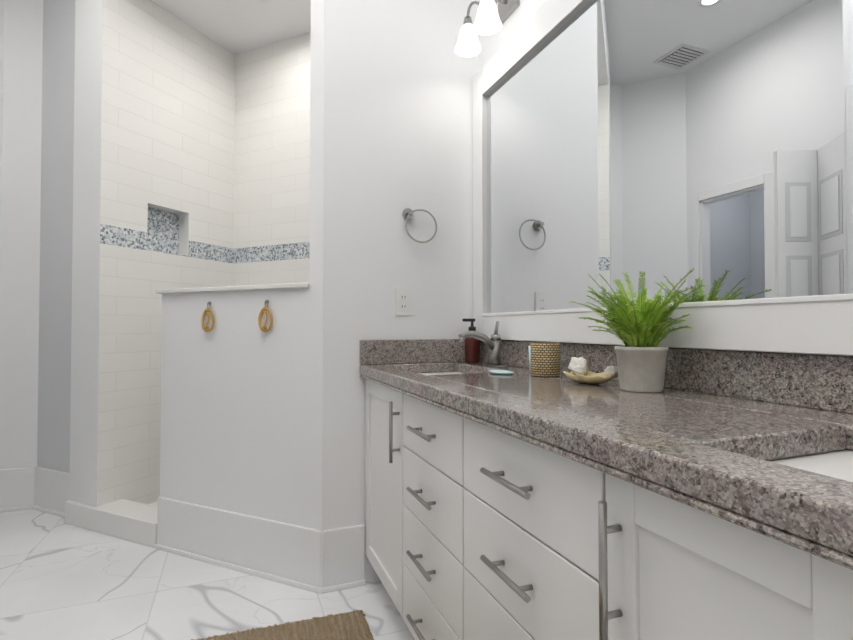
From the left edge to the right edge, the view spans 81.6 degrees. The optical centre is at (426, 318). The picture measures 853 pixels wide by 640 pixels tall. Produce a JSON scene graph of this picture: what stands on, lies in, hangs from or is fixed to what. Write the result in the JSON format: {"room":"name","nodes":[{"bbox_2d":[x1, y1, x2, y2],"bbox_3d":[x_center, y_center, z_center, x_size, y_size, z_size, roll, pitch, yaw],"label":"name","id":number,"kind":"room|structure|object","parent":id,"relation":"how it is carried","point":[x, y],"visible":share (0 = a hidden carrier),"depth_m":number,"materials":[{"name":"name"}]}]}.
{"room":"bathroom","nodes":[
{"label":"bathroom","id":0,"kind":"room"},
{"bbox_2d":[0,0,4,281],"bbox_3d":[-2.613,-0.544,2.646,0.100,3.300,0.522,0,-1,21],"label":"wall","id":1,"kind":"structure","parent":0,"point":[2,5],"depth_m":2.88,"materials":[{"name":"white paint"}]},
{"bbox_2d":[0,0,42,468],"bbox_3d":[-2.389,-0.539,2.959,0.320,3.300,0.100,0,-1,-21],"label":"wall","id":2,"kind":"structure","parent":0,"point":[21,198],"depth_m":2.90,"materials":[{"name":"white paint"}]},
{"bbox_2d":[37,0,74,472],"bbox_3d":[-2.164,-0.539,2.932,0.555,3.300,0.100,0,-1,25],"label":"wall","id":3,"kind":"structure","parent":0,"point":[55,285],"depth_m":2.87,"materials":[{"name":"white paint"}]},
{"bbox_2d":[64,499,156,547],"bbox_3d":[-1.603,1.048,2.601,0.729,0.115,0.165,0,-1,25],"label":"sill","id":4,"kind":"structure","parent":3,"relation":"attached to","point":[132,521],"depth_m":2.53,"materials":[{"name":"white stone"}]},
{"bbox_2d":[0,466,365,593],"bbox_3d":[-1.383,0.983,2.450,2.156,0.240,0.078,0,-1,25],"label":"baseboard","id":5,"kind":"structure","parent":3,"relation":"attached to","point":[281,552],"depth_m":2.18,"materials":[{"name":"white paint"}]},
{"bbox_2d":[69,0,234,506],"bbox_3d":[-1.632,-0.536,3.138,0.240,3.300,1.018,0,-1,25],"label":"wall","id":6,"kind":"structure","parent":0,"point":[153,160],"depth_m":2.80,"materials":[{"name":"paint"},{"name":"tile"}]},
{"bbox_2d":[0,509,414,639],"bbox_3d":[-1.161,1.100,0.857,4.000,0.050,5.900,0,-1,-21],"label":"floor","id":7,"kind":"structure","parent":0,"point":[60,579],"depth_m":1.95,"materials":[{"name":"tile"}]},
{"bbox_2d":[191,610,373,639],"bbox_3d":[-0.307,1.072,1.031,0.645,0.010,1.523,0,-1,-18],"label":"jute rug","id":8,"kind":"object","parent":7,"relation":"on","point":[353,625],"visible":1,"depth_m":1.71,"materials":[{"name":"brown wicker"}]},
{"bbox_2d":[360,369,852,639],"bbox_3d":[0.448,0.645,0.949,0.576,0.864,2.586,0,-1,-21],"label":"bathroom vanity","id":9,"kind":"object","parent":7,"relation":"on","point":[705,494],"depth_m":0.82,"materials":[{"name":"white paint"}]},
{"bbox_2d":[360,361,852,540],"bbox_3d":[0.453,0.202,0.959,0.564,0.060,2.586,0,-1,-21],"label":"countertop","id":10,"kind":"structure","parent":9,"relation":"on","point":[716,443],"depth_m":0.78,"materials":[{"name":"grey stone"}]},
{"bbox_2d":[462,319,479,362],"bbox_3d":[0.195,0.095,2.165,0.078,0.193,0.066,0,-1,-21],"label":"soap bottle","id":11,"kind":"object","parent":10,"relation":"on","point":[472,350],"visible":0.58,"depth_m":2.14,"materials":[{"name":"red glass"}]},
{"bbox_2d":[456,321,503,368],"bbox_3d":[0.213,0.098,1.953,0.188,0.181,0.163,0,-1,-21],"label":"faucet","id":12,"kind":"object","parent":10,"relation":"on","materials":[{"name":"silver metal"}]},
{"bbox_2d":[488,370,513,374],"bbox_3d":[0.249,0.179,1.660,0.072,0.008,0.120,0,-1,-21],"label":"soap tray","id":13,"kind":"object","parent":10,"relation":"on","point":[503,372],"visible":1,"depth_m":1.66,"materials":[{"name":"teal glass"}]},
{"bbox_2d":[528,346,530,371],"bbox_3d":[0.377,0.139,1.732,0.038,0.090,0.037,0,-1,-21],"label":"glass","id":14,"kind":"object","parent":10,"relation":"on","point":[529,347],"visible":0.25,"depth_m":1.73,"materials":[{"name":"teal"}]},
{"bbox_2d":[531,342,559,376],"bbox_3d":[0.381,0.129,1.584,0.092,0.106,0.092,0,-1,-21],"label":"jar","id":15,"kind":"object","parent":10,"relation":"on","point":[545,359],"visible":1,"depth_m":1.54,"materials":[{"name":"beige wicker"}]},
{"bbox_2d":[563,357,618,383],"bbox_3d":[0.445,0.143,1.375,0.122,0.068,0.186,0,-1,-21],"label":"shell dish","id":16,"kind":"object","parent":10,"relation":"on","point":[579,368],"visible":0.96,"depth_m":1.33,"materials":[{"name":"beige ceramic"}]},
{"bbox_2d":[568,268,702,392],"bbox_3d":[0.483,0.024,1.196,0.231,0.301,0.338,0,-1,-21],"label":"fern plant","id":17,"kind":"object","parent":10,"relation":"on","point":[641,355],"visible":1,"depth_m":1.17,"materials":[{"name":"green plant"}]},
{"bbox_2d":[151,0,310,54],"bbox_3d":[-0.897,-2.031,2.826,1.377,0.320,1.018,0,-1,25],"label":"ceiling","id":18,"kind":"structure","parent":0,"point":[235,27],"depth_m":3.08,"materials":[{"name":"white paint"}]},
{"bbox_2d":[160,288,309,527],"bbox_3d":[-0.865,0.487,2.274,0.893,1.225,0.120,0,-1,25],"label":"wall","id":19,"kind":"structure","parent":0,"point":[235,409],"depth_m":2.20,"materials":[{"name":"white paint"}]},
{"bbox_2d":[201,302,214,331],"bbox_3d":[-1.006,-0.010,2.261,0.078,0.140,0.036,0,-1,25],"label":"hook","id":20,"kind":"object","parent":19,"relation":"attached to","point":[205,312],"visible":0.96,"depth_m":2.26,"materials":[{"name":"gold metal"}]},
{"bbox_2d":[156,283,309,293],"bbox_3d":[-0.872,-0.135,2.288,0.917,0.020,0.160,0,-1,25],"label":"ledge","id":21,"kind":"object","parent":19,"relation":"on","point":[243,287],"depth_m":2.19,"materials":[{"name":"white stone"}]},
{"bbox_2d":[258,300,272,331],"bbox_3d":[-0.695,-0.013,2.118,0.078,0.140,0.036,0,-1,25],"label":"hook","id":22,"kind":"object","parent":19,"relation":"attached to","point":[261,313],"visible":1,"depth_m":2.11,"materials":[{"name":"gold metal"}]},
{"bbox_2d":[233,32,310,285],"bbox_3d":[-0.784,-0.534,3.253,1.685,3.300,0.100,0,-1,25],"label":"wall","id":23,"kind":"structure","parent":0,"point":[272,169],"depth_m":3.32,"materials":[{"name":"white tile"}]},
{"bbox_2d":[309,0,323,529],"bbox_3d":[-0.220,-0.546,2.544,0.068,3.300,1.118,0,-1,25],"label":"wall","id":24,"kind":"structure","parent":0,"point":[316,263],"depth_m":2.03,"materials":[{"name":"white paint"}]},
{"bbox_2d":[322,0,478,580],"bbox_3d":[-0.060,-0.552,2.217,0.817,3.300,0.100,0,-1,-21],"label":"wall","id":25,"kind":"structure","parent":0,"point":[399,75],"depth_m":2.12,"materials":[{"name":"white paint"}]},
{"bbox_2d":[395,288,410,314],"bbox_3d":[-0.100,-0.074,2.135,0.070,0.116,0.008,0,-1,-21],"label":"electrical outlet plate","id":26,"kind":"object","parent":25,"relation":"attached to","point":[402,301],"visible":1,"depth_m":2.13,"materials":[{"name":"white plastic"}]},
{"bbox_2d":[360,339,464,364],"bbox_3d":[-0.013,0.141,2.156,0.564,0.103,0.020,0,-1,-21],"label":"backsplash","id":27,"kind":"structure","parent":25,"relation":"attached to","point":[410,351],"depth_m":2.12,"materials":[{"name":"grey stone"}]},
{"bbox_2d":[402,208,436,242],"bbox_3d":[-0.027,-0.404,2.149,0.150,0.153,0.044,0,-1,-21],"label":"towel ring","id":28,"kind":"object","parent":25,"relation":"attached to","point":[407,213],"visible":1,"depth_m":2.14,"materials":[{"name":"silver metal"}]},
{"bbox_2d":[479,0,846,355],"bbox_3d":[0.936,-0.578,0.653,0.100,3.300,3.740,0,-1,-21],"label":"wall","id":29,"kind":"structure","parent":0,"point":[515,21],"depth_m":2.04,"materials":[{"name":"white paint"}]},
{"bbox_2d":[454,0,519,56],"bbox_3d":[0.248,-1.241,1.995,0.210,0.240,0.284,0,-1,-21],"label":"sconce","id":30,"kind":"object","parent":29,"relation":"attached to","point":[491,19],"visible":1,"depth_m":2.01,"materials":[{"name":"white glass"}]},
{"bbox_2d":[472,0,852,355],"bbox_3d":[0.669,-0.530,1.135,0.041,1.200,2.434,0,-1,-21],"label":"mirror","id":31,"kind":"object","parent":29,"relation":"attached to","point":[668,144],"visible":0.9,"depth_m":1.25,"materials":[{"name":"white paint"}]},
{"bbox_2d":[480,341,852,412],"bbox_3d":[0.710,0.122,1.050,0.021,0.103,2.566,0,-1,-21],"label":"backsplash","id":32,"kind":"structure","parent":29,"relation":"attached to","point":[818,381],"depth_m":1.07,"materials":[{"name":"grey stone"}]}
]}

